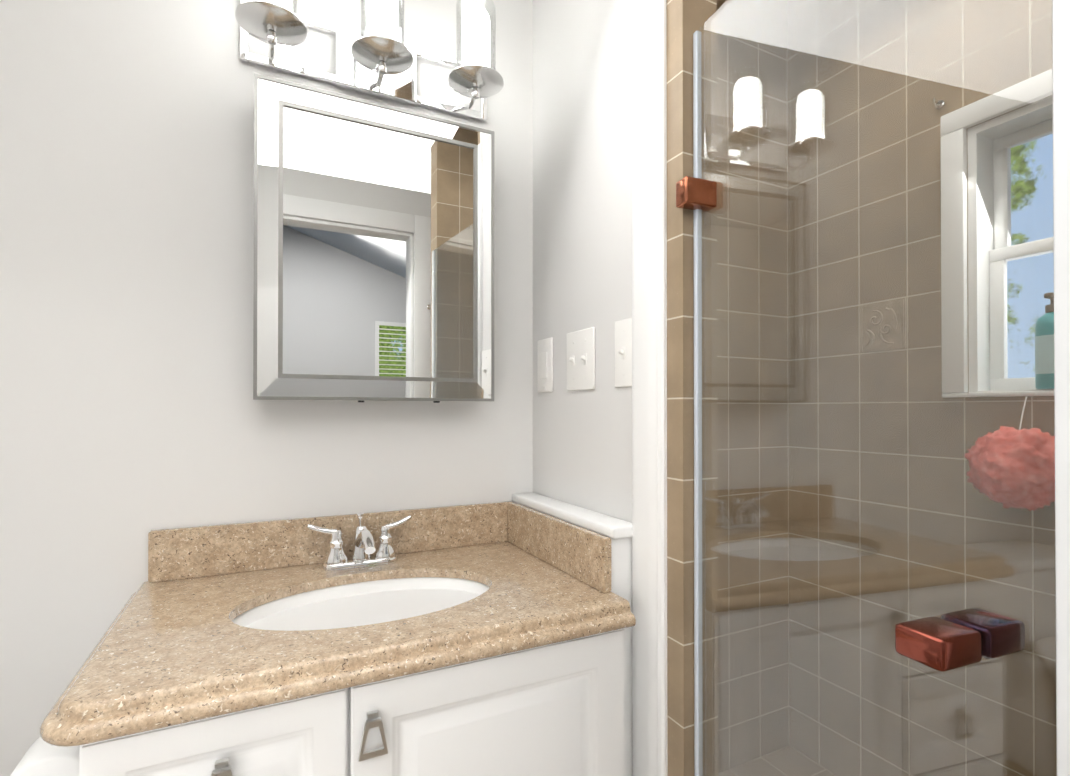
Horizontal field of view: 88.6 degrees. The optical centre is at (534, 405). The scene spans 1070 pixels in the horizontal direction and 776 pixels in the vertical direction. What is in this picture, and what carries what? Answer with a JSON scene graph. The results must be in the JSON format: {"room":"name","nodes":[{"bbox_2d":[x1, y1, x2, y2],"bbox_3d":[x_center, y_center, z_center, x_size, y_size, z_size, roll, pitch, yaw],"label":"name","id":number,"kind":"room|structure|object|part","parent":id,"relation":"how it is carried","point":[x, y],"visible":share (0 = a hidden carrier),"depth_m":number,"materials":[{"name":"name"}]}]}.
{"room":"bathroom","nodes":[
{"label":"bathroom","id":0,"kind":"room"},
{"bbox_2d":[0,0,532,775],"bbox_3d":[-0.411,-0.129,1.432,3.200,2.680,0.100,0,0,-26],"label":"wall","id":1,"kind":"structure","parent":0,"point":[132,412],"depth_m":1.18,"materials":[{"name":"paint"}]},
{"bbox_2d":[148,501,511,582],"bbox_3d":[-0.440,0.320,1.346,0.842,0.108,0.019,0,0,-26],"label":"backsplash","id":2,"kind":"structure","parent":1,"relation":"attached to","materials":[{"name":"stone"}]},
{"bbox_2d":[235,0,503,121],"bbox_3d":[-0.355,-0.854,1.278,0.600,0.225,0.230,0,0,-26],"label":"sconce","id":3,"kind":"object","parent":1,"relation":"attached to","point":[377,58],"visible":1,"depth_m":1.29,"materials":[{"name":"silver metal"}]},
{"bbox_3d":[-0.543,-0.779,1.131,0.134,0.018,0.134,0,0,-26],"label":"dish","id":4,"kind":"part","parent":3,"relation":"part of","materials":[{"name":"silver metal"}]},
{"bbox_3d":[-0.543,-0.878,1.131,0.095,0.180,0.095,0,0,-26],"label":"lamp shade","id":5,"kind":"part","parent":3,"relation":"part of","materials":[{"name":"white glass"}]},
{"bbox_3d":[-0.575,-0.771,1.197,0.012,0.057,0.159,0,0,-26],"label":"arm","id":6,"kind":"part","parent":3,"relation":"part of"},
{"bbox_3d":[-0.543,-0.889,1.131,0.068,0.146,0.068,0,0,-26],"label":"lamp shade","id":7,"kind":"part","parent":3,"relation":"part of","materials":[{"name":"white glass"}]},
{"bbox_3d":[-0.375,-0.770,1.296,0.012,0.057,0.159,0,0,-26],"label":"arm","id":8,"kind":"part","parent":3,"relation":"part of"},
{"bbox_3d":[-0.342,-0.877,1.231,0.095,0.180,0.095,0,0,-26],"label":"lamp shade","id":9,"kind":"part","parent":3,"relation":"part of","materials":[{"name":"white glass"}]},
{"bbox_3d":[-0.342,-0.779,1.230,0.134,0.018,0.134,0,0,-26],"label":"dish","id":10,"kind":"part","parent":3,"relation":"part of","materials":[{"name":"silver metal"}]},
{"bbox_3d":[-0.342,-0.889,1.231,0.068,0.146,0.068,0,0,-26],"label":"lamp shade","id":11,"kind":"part","parent":3,"relation":"part of","materials":[{"name":"white glass"}]},
{"bbox_3d":[-0.176,-0.770,1.395,0.012,0.057,0.159,0,0,-26],"label":"arm","id":12,"kind":"part","parent":3,"relation":"part of"},
{"bbox_3d":[-0.143,-0.876,1.329,0.095,0.180,0.095,0,0,-26],"label":"lamp shade","id":13,"kind":"part","parent":3,"relation":"part of","materials":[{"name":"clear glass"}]},
{"bbox_3d":[-0.143,-0.888,1.330,0.068,0.146,0.068,0,0,-26],"label":"lamp shade","id":14,"kind":"part","parent":3,"relation":"part of","materials":[{"name":"white glass"}]},
{"bbox_3d":[-0.143,-0.778,1.329,0.134,0.018,0.134,0,0,-26],"label":"dish","id":15,"kind":"part","parent":3,"relation":"part of","materials":[{"name":"silver metal"}]},
{"bbox_2d":[253,73,493,402],"bbox_3d":[-0.373,-0.355,1.326,0.546,0.693,0.122,0,0,-26],"label":"upper cabinet","id":16,"kind":"object","parent":1,"relation":"attached to","point":[373,251],"visible":1,"depth_m":1.26,"materials":[{"name":"silver metal"}]},
{"bbox_3d":[-0.351,-0.357,1.282,0.434,0.577,0.016,0,0,-26],"label":"glass","id":17,"kind":"part","parent":16,"relation":"part of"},
{"bbox_2d":[717,0,788,772],"bbox_3d":[0.529,-0.126,1.793,0.993,2.680,0.090,0,0,-26],"label":"wall tile","id":18,"kind":"structure","parent":1,"relation":"attached to","point":[758,281],"depth_m":1.84,"materials":[{"name":"beige tile"}]},
{"bbox_2d":[533,0,631,522],"bbox_3d":[0.154,-0.129,1.327,0.066,2.680,0.590,0,0,-26],"label":"wall","id":19,"kind":"structure","parent":0,"point":[582,187],"depth_m":1.33,"materials":[{"name":"paint"}]},
{"bbox_2d":[538,337,552,391],"bbox_3d":[0.026,-0.111,1.498,0.009,0.145,0.086,0,0,-26],"label":"outlet","id":20,"kind":"object","parent":19,"relation":"attached to","point":[545,365],"visible":1,"depth_m":1.49,"materials":[{"name":"white plastic"}]},
{"bbox_2d":[567,327,594,390],"bbox_3d":[0.105,-0.112,1.331,0.018,0.145,0.128,0,0,-26],"label":"double light switch","id":21,"kind":"object","parent":19,"relation":"attached to","point":[580,359],"visible":1,"depth_m":1.32,"materials":[{"name":"white plastic"}]},
{"bbox_2d":[615,317,631,387],"bbox_3d":[0.186,-0.113,1.167,0.018,0.145,0.070,0,0,-26],"label":"light switch","id":22,"kind":"object","parent":19,"relation":"attached to","point":[623,352],"visible":0.81,"depth_m":1.17,"materials":[{"name":"white plastic"}]},
{"bbox_2d":[632,0,667,775],"bbox_3d":[0.225,-0.001,1.088,0.020,2.420,0.100,0,0,-26],"label":"door frame","id":23,"kind":"structure","parent":19,"relation":"attached to","point":[649,413],"depth_m":1.07,"materials":[{"name":"white"}]},
{"bbox_2d":[666,0,679,775],"bbox_3d":[0.291,-0.131,1.046,0.070,2.680,0.035,0,0,-26],"label":"shower wall edge","id":24,"kind":"object","parent":19,"relation":"attached to","point":[673,495],"visible":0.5,"depth_m":1.03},
{"bbox_2d":[679,0,717,775],"bbox_3d":[0.307,-0.131,1.029,0.084,2.680,0.010,0,0,-26],"label":"tiled wall","id":25,"kind":"structure","parent":24,"relation":"attached to","point":[695,15],"depth_m":1.02,"materials":[{"name":"beige tile"}]},
{"bbox_2d":[676,0,1056,775],"bbox_3d":[0.385,0.205,0.761,0.070,1.795,0.534,0,0,-21],"label":"shower door","id":26,"kind":"structure","parent":25,"relation":"attached to","point":[702,194],"depth_m":0.72,"materials":[{"name":"clear glass"}]},
{"bbox_2d":[693,31,702,775],"bbox_3d":[0.300,0.206,1.009,0.012,1.795,0.011,0,0,-21],"label":"shower door frame","id":27,"kind":"structure","parent":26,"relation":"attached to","point":[698,680],"depth_m":1.01,"materials":[{"name":"white metal"}]},
{"bbox_2d":[895,616,981,671],"bbox_3d":[0.427,0.251,0.582,0.065,0.034,0.052,0,0,-21],"label":"door pull","id":28,"kind":"object","parent":26,"relation":"attached to","point":[938,644],"visible":1,"depth_m":0.56,"materials":[{"name":"brown metal"}]},
{"bbox_2d":[940,607,1024,658],"bbox_3d":[0.497,0.251,0.609,0.065,0.034,0.052,0,0,-21],"label":"door pull","id":29,"kind":"object","parent":26,"relation":"attached to","point":[1002,642],"visible":0.46,"depth_m":0.59,"materials":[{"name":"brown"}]},
{"bbox_2d":[1052,0,1069,775],"bbox_3d":[0.497,0.203,0.507,0.012,1.795,0.020,0,0,-22],"label":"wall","id":30,"kind":"structure","parent":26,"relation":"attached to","point":[1061,103],"depth_m":0.51,"materials":[{"name":"white paint"}]},
{"bbox_2d":[787,0,1056,775],"bbox_3d":[1.201,-0.129,1.445,0.140,2.680,1.310,0,0,-26],"label":"wall","id":31,"kind":"structure","parent":0,"point":[1027,526],"depth_m":1.60,"materials":[{"name":"tile"}]},
{"bbox_2d":[859,298,905,352],"bbox_3d":[1.028,-0.237,1.626,0.010,0.145,0.135,0,0,-26],"label":"wall tile","id":32,"kind":"structure","parent":31,"relation":"attached to","point":[867,328],"depth_m":1.62,"materials":[{"name":"beige tile"}]},
{"bbox_2d":[933,98,944,108],"bbox_3d":[1.087,-0.818,1.482,0.032,0.022,0.022,0,0,-26],"label":"hook","id":33,"kind":"object","parent":31,"relation":"attached to","point":[941,103],"depth_m":1.48,"materials":[{"name":"silver metal"}]},
{"bbox_2d":[940,69,1053,397],"bbox_3d":[1.288,-0.402,1.251,0.158,0.757,0.573,0,0,-26],"label":"shower window","id":34,"kind":"structure","parent":31,"relation":"in","point":[982,152],"depth_m":1.43,"materials":[{"name":"white"}]},
{"bbox_3d":[1.305,-0.373,1.260,0.042,0.666,0.423,0,0,-26],"label":"sash","id":35,"kind":"part","parent":34,"relation":"part of","materials":[{"name":"white"}]},
{"bbox_3d":[1.296,-0.373,1.255,0.004,0.646,0.403,0,0,-26],"label":"glass","id":36,"kind":"part","parent":34,"relation":"part of","materials":[{"name":"clear glass"}]},
{"bbox_2d":[1035,292,1053,388],"bbox_3d":[1.224,-0.152,1.292,0.067,0.224,0.067,0,0,-26],"label":"shampoo bottle","id":37,"kind":"object","parent":34,"relation":"on","point":[1039,321],"depth_m":1.28,"materials":[{"name":"teal plastic"}]},
{"bbox_2d":[964,398,1054,510],"bbox_3d":[1.118,0.108,1.271,0.208,0.262,0.194,0,0,-26],"label":"loofah","id":38,"kind":"object","parent":31,"relation":"hanging from","point":[1021,472],"depth_m":1.22,"materials":[{"name":"pink plastic"}]},
{"bbox_3d":[1.142,0.024,1.284,0.052,0.093,0.008,0,0,-26],"label":"cord","id":39,"kind":"part","parent":38,"relation":"part of","materials":[{"name":"white fabric"}]},
{"bbox_3d":[1.572,1.226,-1.053,4.550,0.060,6.300,0,0,-26],"label":"floor","id":40,"kind":"structure","parent":0,"visible":0},
{"bbox_2d":[10,501,635,775],"bbox_3d":[-0.370,0.729,1.068,0.962,0.954,0.575,0,0,-26],"label":"bathroom vanity","id":41,"kind":"object","parent":40,"relation":"on","point":[485,639],"visible":1,"depth_m":0.94,"materials":[{"name":"stone"}]},
{"bbox_3d":[-0.426,0.520,0.755,0.316,0.200,0.020,0,0,-26],"label":"drawer","id":42,"kind":"part","parent":41,"relation":"part of","materials":[{"name":"white wood"}]},
{"bbox_3d":[-0.421,0.510,0.737,0.043,0.062,0.017,0,0,-26],"label":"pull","id":43,"kind":"part","parent":41,"relation":"part of","materials":[{"name":"silver metal"}]},
{"bbox_2d":[307,512,411,570],"bbox_3d":[-0.388,0.313,1.248,0.240,0.120,0.153,0,0,-26],"label":"faucet","id":44,"kind":"object","parent":41,"relation":"on","point":[385,558],"depth_m":1.27,"materials":[{"name":"silver metal"}]},
{"bbox_2d":[232,577,488,626],"bbox_3d":[-0.322,0.470,1.082,0.558,0.156,0.350,0,0,-26],"label":"sink","id":45,"kind":"object","parent":41,"relation":"in","point":[351,601],"depth_m":1.16,"materials":[{"name":"white ceramic"}]},
{"bbox_3d":[-0.244,0.494,0.825,0.043,0.062,0.017,0,0,-26],"label":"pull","id":46,"kind":"part","parent":41,"relation":"part of","materials":[{"name":"silver metal"}]},
{"bbox_2d":[512,492,632,775],"bbox_3d":[0.075,0.728,1.332,0.066,0.966,0.502,0,0,-26],"label":"ledge","id":47,"kind":"object","parent":40,"relation":"on","point":[621,567],"depth_m":1.13,"materials":[{"name":"white"}]},
{"bbox_3d":[0.075,0.257,1.335,0.066,0.025,0.502,0,0,-26],"label":"partition ledge cap","id":48,"kind":"part","parent":47,"relation":"part of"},
{"label":"outside","id":49,"kind":"structure","parent":0,"visible":0},
{"bbox_2d":[1007,134,1053,377],"bbox_3d":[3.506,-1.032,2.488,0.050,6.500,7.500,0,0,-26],"label":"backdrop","id":50,"kind":"structure","parent":49,"point":[1031,228],"depth_m":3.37,"materials":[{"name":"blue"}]}
]}

